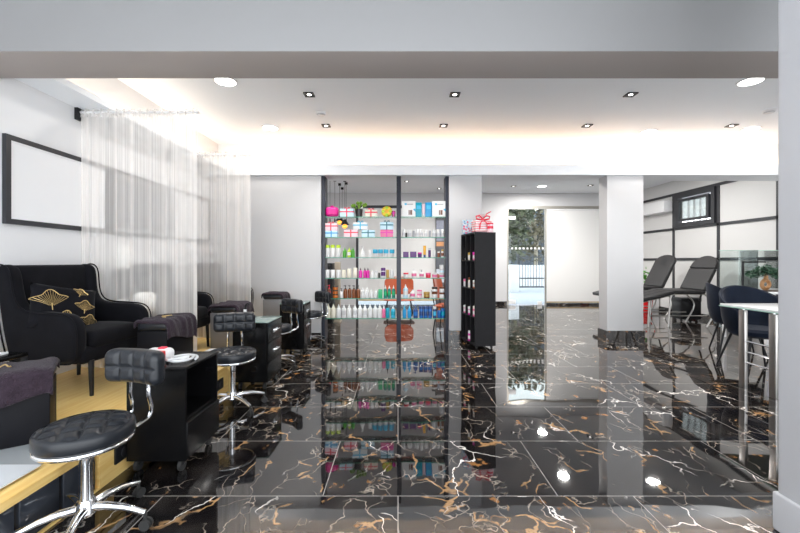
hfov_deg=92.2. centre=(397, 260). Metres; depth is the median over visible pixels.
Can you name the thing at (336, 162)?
beam
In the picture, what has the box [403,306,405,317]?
shampoo bottle
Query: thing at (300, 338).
base cabinet
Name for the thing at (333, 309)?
lotion bottle
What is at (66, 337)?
armchair
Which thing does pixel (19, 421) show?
ottoman
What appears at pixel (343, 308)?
lotion bottle
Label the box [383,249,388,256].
tub
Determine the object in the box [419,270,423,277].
pump bottle
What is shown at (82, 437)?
stool
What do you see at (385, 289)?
lotion bottle
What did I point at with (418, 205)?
product box
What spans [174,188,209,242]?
picture frame
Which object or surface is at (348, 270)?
lotion bottle
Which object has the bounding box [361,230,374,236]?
gift box
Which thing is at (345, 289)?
bottle
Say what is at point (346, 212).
gift box
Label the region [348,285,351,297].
bottle
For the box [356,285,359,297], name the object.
bottle
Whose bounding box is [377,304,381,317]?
lotion bottle
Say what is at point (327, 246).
lotion bottle
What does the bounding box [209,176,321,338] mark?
wall
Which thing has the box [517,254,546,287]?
gate
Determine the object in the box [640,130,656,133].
diffuser
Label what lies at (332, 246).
lotion bottle
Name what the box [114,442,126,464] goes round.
socket
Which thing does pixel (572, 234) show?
roller blind
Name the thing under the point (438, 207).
carton
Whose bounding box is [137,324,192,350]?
ottoman
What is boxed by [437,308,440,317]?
shampoo bottle
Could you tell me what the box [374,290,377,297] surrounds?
lotion bottle
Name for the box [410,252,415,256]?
product box
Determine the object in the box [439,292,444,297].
jar
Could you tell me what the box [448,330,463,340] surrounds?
baseboard
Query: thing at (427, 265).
roller blind
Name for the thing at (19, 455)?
floor mat
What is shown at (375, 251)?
tub
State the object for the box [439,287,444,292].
jar
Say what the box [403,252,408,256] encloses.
product box
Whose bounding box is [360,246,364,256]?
spray bottle
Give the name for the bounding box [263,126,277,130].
diffuser
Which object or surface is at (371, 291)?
lotion bottle
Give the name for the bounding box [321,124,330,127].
recessed light
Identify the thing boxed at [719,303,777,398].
table
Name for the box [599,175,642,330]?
column
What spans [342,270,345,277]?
lotion bottle
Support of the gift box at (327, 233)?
on the shelf unit at (324, 179)
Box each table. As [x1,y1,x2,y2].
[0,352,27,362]
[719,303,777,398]
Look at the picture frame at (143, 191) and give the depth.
4.16 m
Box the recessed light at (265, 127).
[261,125,278,130]
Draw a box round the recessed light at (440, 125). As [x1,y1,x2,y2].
[439,124,447,127]
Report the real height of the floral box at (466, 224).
0.213 m
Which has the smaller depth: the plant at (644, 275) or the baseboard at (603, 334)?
the baseboard at (603, 334)
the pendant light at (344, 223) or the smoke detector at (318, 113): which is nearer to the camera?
the smoke detector at (318, 113)
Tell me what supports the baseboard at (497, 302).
attached to the wall at (497, 203)
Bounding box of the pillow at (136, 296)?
[134,292,155,312]
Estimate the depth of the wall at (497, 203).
10.50 m
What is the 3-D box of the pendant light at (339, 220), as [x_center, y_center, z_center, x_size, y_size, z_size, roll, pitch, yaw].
[-1.394,-1.355,9.190,0.200,0.991,0.200,0,0,0]
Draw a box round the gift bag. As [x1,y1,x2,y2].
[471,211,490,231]
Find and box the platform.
[0,324,237,532]
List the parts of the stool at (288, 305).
seat, leg, leg, backrest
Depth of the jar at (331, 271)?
5.89 m
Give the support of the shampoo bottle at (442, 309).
on the shelf unit at (324, 179)
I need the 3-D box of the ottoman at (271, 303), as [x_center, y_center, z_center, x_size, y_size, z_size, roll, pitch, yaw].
[-1.730,0.705,5.460,0.268,0.491,0.328,0,0,0]
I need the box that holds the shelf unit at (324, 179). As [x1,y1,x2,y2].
[322,176,448,339]
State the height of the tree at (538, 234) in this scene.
7.168 m
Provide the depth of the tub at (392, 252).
5.89 m
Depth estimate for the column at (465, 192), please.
5.82 m
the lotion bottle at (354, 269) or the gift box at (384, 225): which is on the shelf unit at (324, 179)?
the lotion bottle at (354, 269)
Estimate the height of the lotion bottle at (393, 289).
0.192 m
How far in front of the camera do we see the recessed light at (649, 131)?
5.47 m
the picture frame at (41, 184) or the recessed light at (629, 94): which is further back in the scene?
the recessed light at (629, 94)
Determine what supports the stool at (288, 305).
on the floor
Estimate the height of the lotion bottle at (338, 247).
0.192 m
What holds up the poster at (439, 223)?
attached to the poster board at (439, 221)
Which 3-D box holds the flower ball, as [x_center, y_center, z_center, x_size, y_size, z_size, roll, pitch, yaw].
[-0.172,-0.759,5.917,0.170,0.170,0.087,0,0,0]
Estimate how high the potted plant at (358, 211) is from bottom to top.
0.255 m
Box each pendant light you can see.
[336,183,342,224]
[340,181,348,228]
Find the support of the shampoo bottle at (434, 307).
on the shelf unit at (324, 179)
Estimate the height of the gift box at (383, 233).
0.114 m
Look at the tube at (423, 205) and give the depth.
5.90 m
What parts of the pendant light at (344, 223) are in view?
lamp shade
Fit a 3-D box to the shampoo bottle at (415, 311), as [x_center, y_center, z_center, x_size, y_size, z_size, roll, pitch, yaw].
[0.271,0.771,5.907,0.071,0.200,0.070,0,0,0]
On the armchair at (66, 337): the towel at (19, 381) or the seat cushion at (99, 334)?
the seat cushion at (99, 334)
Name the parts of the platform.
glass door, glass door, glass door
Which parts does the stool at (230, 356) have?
leg, leg, seat, backrest, leg, leg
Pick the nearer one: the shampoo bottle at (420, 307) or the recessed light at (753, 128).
the recessed light at (753, 128)
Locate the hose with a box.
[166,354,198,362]
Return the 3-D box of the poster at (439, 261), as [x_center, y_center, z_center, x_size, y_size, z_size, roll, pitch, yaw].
[1.170,0.025,10.438,0.260,0.250,0.003,0,0,0]
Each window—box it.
[356,205,401,304]
[674,186,716,227]
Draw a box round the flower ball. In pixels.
[381,206,391,216]
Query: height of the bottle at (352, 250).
0.154 m
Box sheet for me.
[0,465,40,488]
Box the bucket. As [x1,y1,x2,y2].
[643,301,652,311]
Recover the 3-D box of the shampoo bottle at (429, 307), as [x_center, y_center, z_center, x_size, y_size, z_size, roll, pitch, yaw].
[0.492,0.783,5.914,0.065,0.177,0.064,0,0,0]
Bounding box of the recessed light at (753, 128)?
[740,126,761,131]
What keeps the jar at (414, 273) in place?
on the shelf unit at (324, 179)
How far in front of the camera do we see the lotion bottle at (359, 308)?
5.89 m
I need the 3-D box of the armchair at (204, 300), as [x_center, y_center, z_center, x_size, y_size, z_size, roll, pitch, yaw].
[-2.417,0.484,4.050,0.629,0.931,0.726,0,0,2]
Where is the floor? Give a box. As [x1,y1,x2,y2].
[44,305,779,532]
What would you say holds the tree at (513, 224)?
on the pavement
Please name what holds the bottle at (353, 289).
on the shelf unit at (324, 179)
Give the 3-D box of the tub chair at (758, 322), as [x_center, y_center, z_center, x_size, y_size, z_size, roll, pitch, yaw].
[3.902,0.741,4.215,0.623,0.918,0.570,0,0,8]
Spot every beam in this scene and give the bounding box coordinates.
[0,0,777,77]
[210,144,777,180]
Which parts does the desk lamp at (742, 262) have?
lamp arm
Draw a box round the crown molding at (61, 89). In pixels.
[14,78,226,169]
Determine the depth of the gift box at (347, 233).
5.87 m
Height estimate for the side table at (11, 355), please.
0.380 m
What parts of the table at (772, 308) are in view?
leg, leg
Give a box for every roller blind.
[358,208,435,300]
[546,209,598,302]
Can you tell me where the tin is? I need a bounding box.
[487,223,492,231]
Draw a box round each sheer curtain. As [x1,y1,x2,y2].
[74,107,198,367]
[169,152,251,337]
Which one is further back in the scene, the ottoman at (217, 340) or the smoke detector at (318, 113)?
the smoke detector at (318, 113)
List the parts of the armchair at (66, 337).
wing arm, backrest, seat, leg, leg, wing arm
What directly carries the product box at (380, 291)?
on the shelf unit at (324, 179)
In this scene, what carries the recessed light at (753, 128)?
in the ceiling
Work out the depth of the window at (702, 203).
8.14 m
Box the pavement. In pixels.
[358,279,546,304]
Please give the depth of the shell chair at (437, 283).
6.66 m
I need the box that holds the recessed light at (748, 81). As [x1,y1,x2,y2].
[736,78,766,86]
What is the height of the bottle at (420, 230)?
0.123 m
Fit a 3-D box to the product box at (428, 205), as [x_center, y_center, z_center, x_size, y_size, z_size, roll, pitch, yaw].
[0.467,-0.785,5.929,0.098,0.223,0.081,0,0,0]
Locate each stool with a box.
[12,348,164,532]
[211,312,267,416]
[281,298,302,369]
[310,291,330,346]
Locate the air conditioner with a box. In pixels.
[643,200,671,216]
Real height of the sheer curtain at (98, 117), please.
2.300 m
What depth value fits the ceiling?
4.73 m
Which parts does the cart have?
panel, drawer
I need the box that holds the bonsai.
[745,264,777,291]
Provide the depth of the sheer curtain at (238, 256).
4.74 m
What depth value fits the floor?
2.62 m
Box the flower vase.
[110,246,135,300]
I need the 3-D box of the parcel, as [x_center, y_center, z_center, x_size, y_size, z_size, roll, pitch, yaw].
[-1.012,-0.762,5.920,0.200,0.175,0.120,0,0,0]
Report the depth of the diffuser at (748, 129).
5.39 m
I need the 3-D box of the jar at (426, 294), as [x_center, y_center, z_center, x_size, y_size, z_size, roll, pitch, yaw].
[0.443,0.522,5.940,0.095,0.092,0.095,0,0,0]
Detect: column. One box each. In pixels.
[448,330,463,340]
[449,176,481,329]
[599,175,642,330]
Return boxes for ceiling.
[117,78,777,192]
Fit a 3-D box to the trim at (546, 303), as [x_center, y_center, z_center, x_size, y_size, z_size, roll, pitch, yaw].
[4.810,1.173,10.519,1.500,0.055,0.062,0,0,0]
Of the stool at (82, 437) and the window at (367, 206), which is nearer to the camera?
the stool at (82, 437)
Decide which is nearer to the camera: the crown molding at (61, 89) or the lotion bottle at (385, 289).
the crown molding at (61, 89)
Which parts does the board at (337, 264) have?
panel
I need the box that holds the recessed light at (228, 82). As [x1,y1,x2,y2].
[213,78,237,86]
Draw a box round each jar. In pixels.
[326,270,329,277]
[330,270,334,277]
[336,270,340,277]
[381,268,384,277]
[424,292,429,297]
[432,287,436,292]
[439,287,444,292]
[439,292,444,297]
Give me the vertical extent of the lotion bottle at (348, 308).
0.208 m
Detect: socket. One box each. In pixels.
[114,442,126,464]
[218,377,223,390]
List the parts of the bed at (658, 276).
seat, backrest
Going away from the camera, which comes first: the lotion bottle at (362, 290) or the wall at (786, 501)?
the wall at (786, 501)
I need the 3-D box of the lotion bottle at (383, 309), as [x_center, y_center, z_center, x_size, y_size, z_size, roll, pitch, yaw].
[-0.218,0.779,5.928,0.052,0.184,0.052,0,0,0]
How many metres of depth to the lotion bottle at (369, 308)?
5.91 m
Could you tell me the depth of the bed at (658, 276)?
8.17 m
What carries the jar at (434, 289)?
on the jar
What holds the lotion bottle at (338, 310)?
on the shelf unit at (324, 179)
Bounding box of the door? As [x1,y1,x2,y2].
[507,206,598,304]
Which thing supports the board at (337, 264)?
on the floor
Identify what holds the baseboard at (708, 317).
attached to the wall at (739, 200)
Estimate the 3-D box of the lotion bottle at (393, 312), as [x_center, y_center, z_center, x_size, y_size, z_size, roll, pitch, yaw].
[-0.074,0.779,5.920,0.071,0.184,0.070,0,0,0]
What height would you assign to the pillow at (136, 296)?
0.200 m
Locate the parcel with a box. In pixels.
[326,206,338,216]
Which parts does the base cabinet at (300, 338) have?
drawer, drawer, drawer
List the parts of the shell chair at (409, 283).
seat, backrest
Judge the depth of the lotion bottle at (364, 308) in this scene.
5.88 m
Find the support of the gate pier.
on the pavement
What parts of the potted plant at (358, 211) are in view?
pot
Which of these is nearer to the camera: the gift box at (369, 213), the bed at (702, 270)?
the gift box at (369, 213)
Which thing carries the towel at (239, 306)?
on the ottoman at (217, 340)
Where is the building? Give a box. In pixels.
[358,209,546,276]
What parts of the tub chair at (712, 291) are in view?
leg, backrest, leg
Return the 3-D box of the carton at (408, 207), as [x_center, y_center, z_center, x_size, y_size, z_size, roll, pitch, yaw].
[0.163,-0.793,5.911,0.206,0.238,0.121,0,0,0]
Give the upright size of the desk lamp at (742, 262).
0.430 m
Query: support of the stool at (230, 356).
on the floor
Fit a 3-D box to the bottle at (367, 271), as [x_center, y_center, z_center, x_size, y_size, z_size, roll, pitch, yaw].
[-0.461,0.181,5.907,0.052,0.154,0.052,0,0,0]
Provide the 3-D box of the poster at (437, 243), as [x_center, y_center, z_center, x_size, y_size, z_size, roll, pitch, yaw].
[1.170,-0.460,10.438,0.260,0.120,0.003,0,0,0]
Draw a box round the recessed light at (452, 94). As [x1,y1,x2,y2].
[449,92,460,96]
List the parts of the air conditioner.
panel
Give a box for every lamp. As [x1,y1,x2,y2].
[150,346,173,360]
[741,261,765,285]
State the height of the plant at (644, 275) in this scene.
0.547 m
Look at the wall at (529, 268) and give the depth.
19.00 m
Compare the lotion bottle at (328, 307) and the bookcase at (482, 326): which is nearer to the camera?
the bookcase at (482, 326)
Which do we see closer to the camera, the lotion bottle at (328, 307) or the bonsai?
the bonsai
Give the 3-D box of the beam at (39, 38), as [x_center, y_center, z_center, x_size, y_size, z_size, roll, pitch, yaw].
[1.750,-1.572,2.553,9.200,0.556,0.354,0,0,0]
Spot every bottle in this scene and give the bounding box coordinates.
[326,245,329,256]
[326,304,330,317]
[331,245,334,256]
[331,304,335,317]
[336,245,340,256]
[336,304,340,317]
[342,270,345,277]
[342,305,345,317]
[343,247,346,256]
[343,285,346,297]
[347,247,350,256]
[347,269,350,277]
[347,304,350,317]
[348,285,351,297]
[351,248,354,256]
[352,285,355,297]
[353,268,356,277]
[353,305,356,317]
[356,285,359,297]
[358,305,361,317]
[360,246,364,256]
[361,287,364,297]
[363,305,366,317]
[365,288,368,297]
[366,269,369,277]
[368,305,371,317]
[370,288,373,297]
[373,304,377,317]
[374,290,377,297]
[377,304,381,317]
[382,306,385,317]
[384,285,386,297]
[386,305,389,317]
[388,285,390,297]
[390,270,393,277]
[391,306,395,317]
[392,285,394,297]
[403,284,407,297]
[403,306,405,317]
[407,306,410,317]
[410,289,414,297]
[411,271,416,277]
[413,305,417,317]
[415,229,418,236]
[419,229,422,236]
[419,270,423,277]
[419,306,422,317]
[424,306,427,317]
[428,306,431,317]
[433,306,435,317]
[436,229,439,236]
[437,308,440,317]
[441,304,444,317]
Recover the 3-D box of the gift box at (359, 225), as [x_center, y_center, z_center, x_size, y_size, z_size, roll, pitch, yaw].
[-0.575,-0.547,5.920,0.219,0.140,0.115,0,0,0]
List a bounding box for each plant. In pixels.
[351,201,366,216]
[643,268,648,283]
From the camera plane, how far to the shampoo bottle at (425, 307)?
5.89 m
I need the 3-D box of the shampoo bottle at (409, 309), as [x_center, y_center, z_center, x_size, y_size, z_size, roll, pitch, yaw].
[0.175,0.779,5.922,0.059,0.184,0.058,0,0,0]
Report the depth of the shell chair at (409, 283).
9.53 m
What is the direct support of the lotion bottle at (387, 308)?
on the shelf unit at (324, 179)
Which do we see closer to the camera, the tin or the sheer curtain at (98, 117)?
the sheer curtain at (98, 117)
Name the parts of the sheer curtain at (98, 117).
curtain rod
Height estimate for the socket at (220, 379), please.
0.090 m
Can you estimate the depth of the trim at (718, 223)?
7.63 m
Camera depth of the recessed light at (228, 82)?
3.95 m
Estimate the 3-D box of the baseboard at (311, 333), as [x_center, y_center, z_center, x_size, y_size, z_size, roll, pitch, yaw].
[-2.002,1.143,5.813,1.672,0.115,0.014,0,0,0]
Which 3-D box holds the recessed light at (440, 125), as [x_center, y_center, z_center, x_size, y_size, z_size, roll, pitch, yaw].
[0.620,-1.844,5.250,0.110,0.012,0.110,0,0,0]
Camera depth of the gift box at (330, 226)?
5.87 m
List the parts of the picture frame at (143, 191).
panel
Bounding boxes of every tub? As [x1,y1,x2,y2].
[373,249,377,256]
[378,249,382,256]
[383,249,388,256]
[390,249,394,256]
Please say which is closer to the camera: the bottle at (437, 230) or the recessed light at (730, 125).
the recessed light at (730, 125)
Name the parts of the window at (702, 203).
pane, sash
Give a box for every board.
[333,262,341,322]
[436,218,443,303]
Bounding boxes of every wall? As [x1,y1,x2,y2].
[0,78,217,374]
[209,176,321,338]
[328,193,598,304]
[520,265,546,285]
[643,181,775,314]
[773,0,799,532]
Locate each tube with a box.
[422,204,424,216]
[423,246,425,256]
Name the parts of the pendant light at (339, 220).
cord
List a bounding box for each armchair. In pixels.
[0,263,151,395]
[113,263,213,346]
[185,262,253,303]
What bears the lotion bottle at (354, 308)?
on the shelf unit at (324, 179)
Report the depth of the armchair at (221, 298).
5.10 m
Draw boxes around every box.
[325,222,337,230]
[325,231,338,236]
[340,207,354,217]
[344,230,357,236]
[353,221,367,229]
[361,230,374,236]
[365,208,377,217]
[378,289,382,297]
[380,220,392,229]
[380,230,392,236]
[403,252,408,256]
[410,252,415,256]
[415,202,421,217]
[425,202,431,217]
[462,220,473,234]
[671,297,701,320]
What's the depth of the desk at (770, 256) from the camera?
6.08 m
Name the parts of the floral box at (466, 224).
lid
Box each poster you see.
[436,220,443,240]
[436,242,443,245]
[436,258,443,266]
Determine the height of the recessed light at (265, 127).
0.011 m
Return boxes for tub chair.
[705,282,768,360]
[716,285,777,376]
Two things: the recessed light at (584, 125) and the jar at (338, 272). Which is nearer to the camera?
the recessed light at (584, 125)
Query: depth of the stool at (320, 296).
5.57 m
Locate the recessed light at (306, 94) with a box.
[303,92,314,96]
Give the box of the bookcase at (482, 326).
[461,232,495,348]
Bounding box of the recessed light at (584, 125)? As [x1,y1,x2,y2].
[581,124,592,127]
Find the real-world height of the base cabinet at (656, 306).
0.520 m
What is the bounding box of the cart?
[127,351,218,470]
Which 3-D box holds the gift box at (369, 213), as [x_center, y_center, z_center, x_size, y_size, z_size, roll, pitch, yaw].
[-0.412,-0.742,5.920,0.188,0.135,0.115,0,0,0]
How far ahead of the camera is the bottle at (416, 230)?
5.92 m
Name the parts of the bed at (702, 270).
leg, leg, rail, leg, rail, seat, frame, leg, backrest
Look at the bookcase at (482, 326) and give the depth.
5.22 m
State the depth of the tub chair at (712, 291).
4.97 m
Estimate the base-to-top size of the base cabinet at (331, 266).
1.160 m
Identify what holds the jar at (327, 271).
on the shelf unit at (324, 179)
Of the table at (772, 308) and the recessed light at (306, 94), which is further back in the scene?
the recessed light at (306, 94)
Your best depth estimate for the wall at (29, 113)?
3.35 m
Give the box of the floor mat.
[0,444,43,464]
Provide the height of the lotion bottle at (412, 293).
0.131 m
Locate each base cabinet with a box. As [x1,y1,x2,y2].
[233,316,281,388]
[280,301,310,354]
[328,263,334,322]
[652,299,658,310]
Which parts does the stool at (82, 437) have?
leg, leg, leg, seat, leg, leg, backrest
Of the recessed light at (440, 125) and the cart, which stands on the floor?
the cart
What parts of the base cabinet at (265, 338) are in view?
glass, drawer, drawer, drawer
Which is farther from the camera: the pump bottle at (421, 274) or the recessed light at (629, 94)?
the pump bottle at (421, 274)
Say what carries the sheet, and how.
on the floor mat
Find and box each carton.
[402,201,414,217]
[432,201,444,217]
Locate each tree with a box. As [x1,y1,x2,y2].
[509,209,535,264]
[509,209,546,264]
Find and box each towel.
[0,357,59,408]
[134,313,196,339]
[208,300,253,311]
[261,291,290,298]
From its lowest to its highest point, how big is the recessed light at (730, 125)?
0.012 m
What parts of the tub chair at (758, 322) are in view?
leg, seat, backrest, leg, leg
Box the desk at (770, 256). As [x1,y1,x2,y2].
[719,250,777,345]
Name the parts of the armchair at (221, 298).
backrest, wing arm, wing arm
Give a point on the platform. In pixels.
(41, 492)
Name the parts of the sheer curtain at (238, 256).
curtain rod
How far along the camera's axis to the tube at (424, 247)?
5.91 m
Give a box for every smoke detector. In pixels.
[316,111,325,116]
[762,108,776,113]
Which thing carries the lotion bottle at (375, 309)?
on the shelf unit at (324, 179)
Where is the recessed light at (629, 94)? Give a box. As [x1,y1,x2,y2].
[623,92,638,96]
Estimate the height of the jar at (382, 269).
0.154 m
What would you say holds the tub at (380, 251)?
on the shelf unit at (324, 179)
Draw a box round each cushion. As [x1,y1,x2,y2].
[26,282,96,327]
[85,321,139,347]
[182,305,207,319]
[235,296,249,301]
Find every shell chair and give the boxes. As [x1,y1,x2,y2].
[383,279,414,311]
[431,274,443,332]
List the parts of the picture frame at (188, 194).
panel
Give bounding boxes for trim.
[546,303,598,304]
[643,181,777,296]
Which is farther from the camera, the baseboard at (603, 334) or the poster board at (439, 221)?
the poster board at (439, 221)
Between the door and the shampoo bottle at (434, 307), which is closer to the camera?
the shampoo bottle at (434, 307)
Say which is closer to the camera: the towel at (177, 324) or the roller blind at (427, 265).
the towel at (177, 324)
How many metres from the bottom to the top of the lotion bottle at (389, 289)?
0.192 m
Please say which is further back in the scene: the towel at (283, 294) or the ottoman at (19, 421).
the towel at (283, 294)
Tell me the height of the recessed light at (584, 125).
0.012 m
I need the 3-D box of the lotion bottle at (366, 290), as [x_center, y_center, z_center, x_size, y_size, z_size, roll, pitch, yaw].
[-0.477,0.483,5.920,0.060,0.169,0.059,0,0,0]
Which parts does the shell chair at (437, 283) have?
backrest, seat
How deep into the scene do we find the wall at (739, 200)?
7.56 m
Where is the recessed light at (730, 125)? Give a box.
[724,124,738,127]
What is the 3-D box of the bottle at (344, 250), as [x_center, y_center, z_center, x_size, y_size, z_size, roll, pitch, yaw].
[-0.821,-0.132,5.937,0.060,0.154,0.059,0,0,0]
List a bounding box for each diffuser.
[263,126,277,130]
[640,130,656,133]
[742,127,759,131]
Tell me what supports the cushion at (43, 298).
on the armchair at (66, 337)
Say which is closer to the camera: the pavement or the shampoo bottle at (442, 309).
the shampoo bottle at (442, 309)
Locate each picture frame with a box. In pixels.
[2,133,107,232]
[110,168,169,238]
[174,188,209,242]
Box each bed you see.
[592,255,676,318]
[643,256,718,326]
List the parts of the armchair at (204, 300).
backrest, wing arm, wing arm, seat, leg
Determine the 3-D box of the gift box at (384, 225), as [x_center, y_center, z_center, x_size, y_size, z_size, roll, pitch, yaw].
[-0.172,-0.549,5.920,0.204,0.143,0.115,0,0,0]
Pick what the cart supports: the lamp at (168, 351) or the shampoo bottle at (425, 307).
the lamp at (168, 351)
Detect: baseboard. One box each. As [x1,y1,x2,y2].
[311,333,320,340]
[496,301,506,304]
[598,328,644,340]
[659,306,712,320]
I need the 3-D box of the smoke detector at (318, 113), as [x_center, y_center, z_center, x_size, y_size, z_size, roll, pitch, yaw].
[-0.960,-1.833,4.800,0.132,0.035,0.132,0,0,0]
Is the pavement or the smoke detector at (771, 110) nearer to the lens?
the smoke detector at (771, 110)
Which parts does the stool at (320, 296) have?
seat, leg, backrest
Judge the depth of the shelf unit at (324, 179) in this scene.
5.84 m
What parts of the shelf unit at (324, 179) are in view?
post, glass shelf, glass shelf, glass shelf, glass shelf, glass shelf, glass shelf, post, glass shelf, glass shelf, glass shelf, glass shelf, glass shelf, post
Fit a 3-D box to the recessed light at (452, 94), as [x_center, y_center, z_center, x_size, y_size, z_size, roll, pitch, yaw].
[0.630,-1.844,4.270,0.110,0.012,0.110,0,0,0]
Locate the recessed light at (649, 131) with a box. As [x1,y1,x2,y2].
[639,129,658,134]
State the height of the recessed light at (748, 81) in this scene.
0.011 m
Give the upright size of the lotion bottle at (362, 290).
0.169 m
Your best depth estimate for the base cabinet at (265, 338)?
3.56 m
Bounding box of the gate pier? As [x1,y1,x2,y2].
[509,265,518,291]

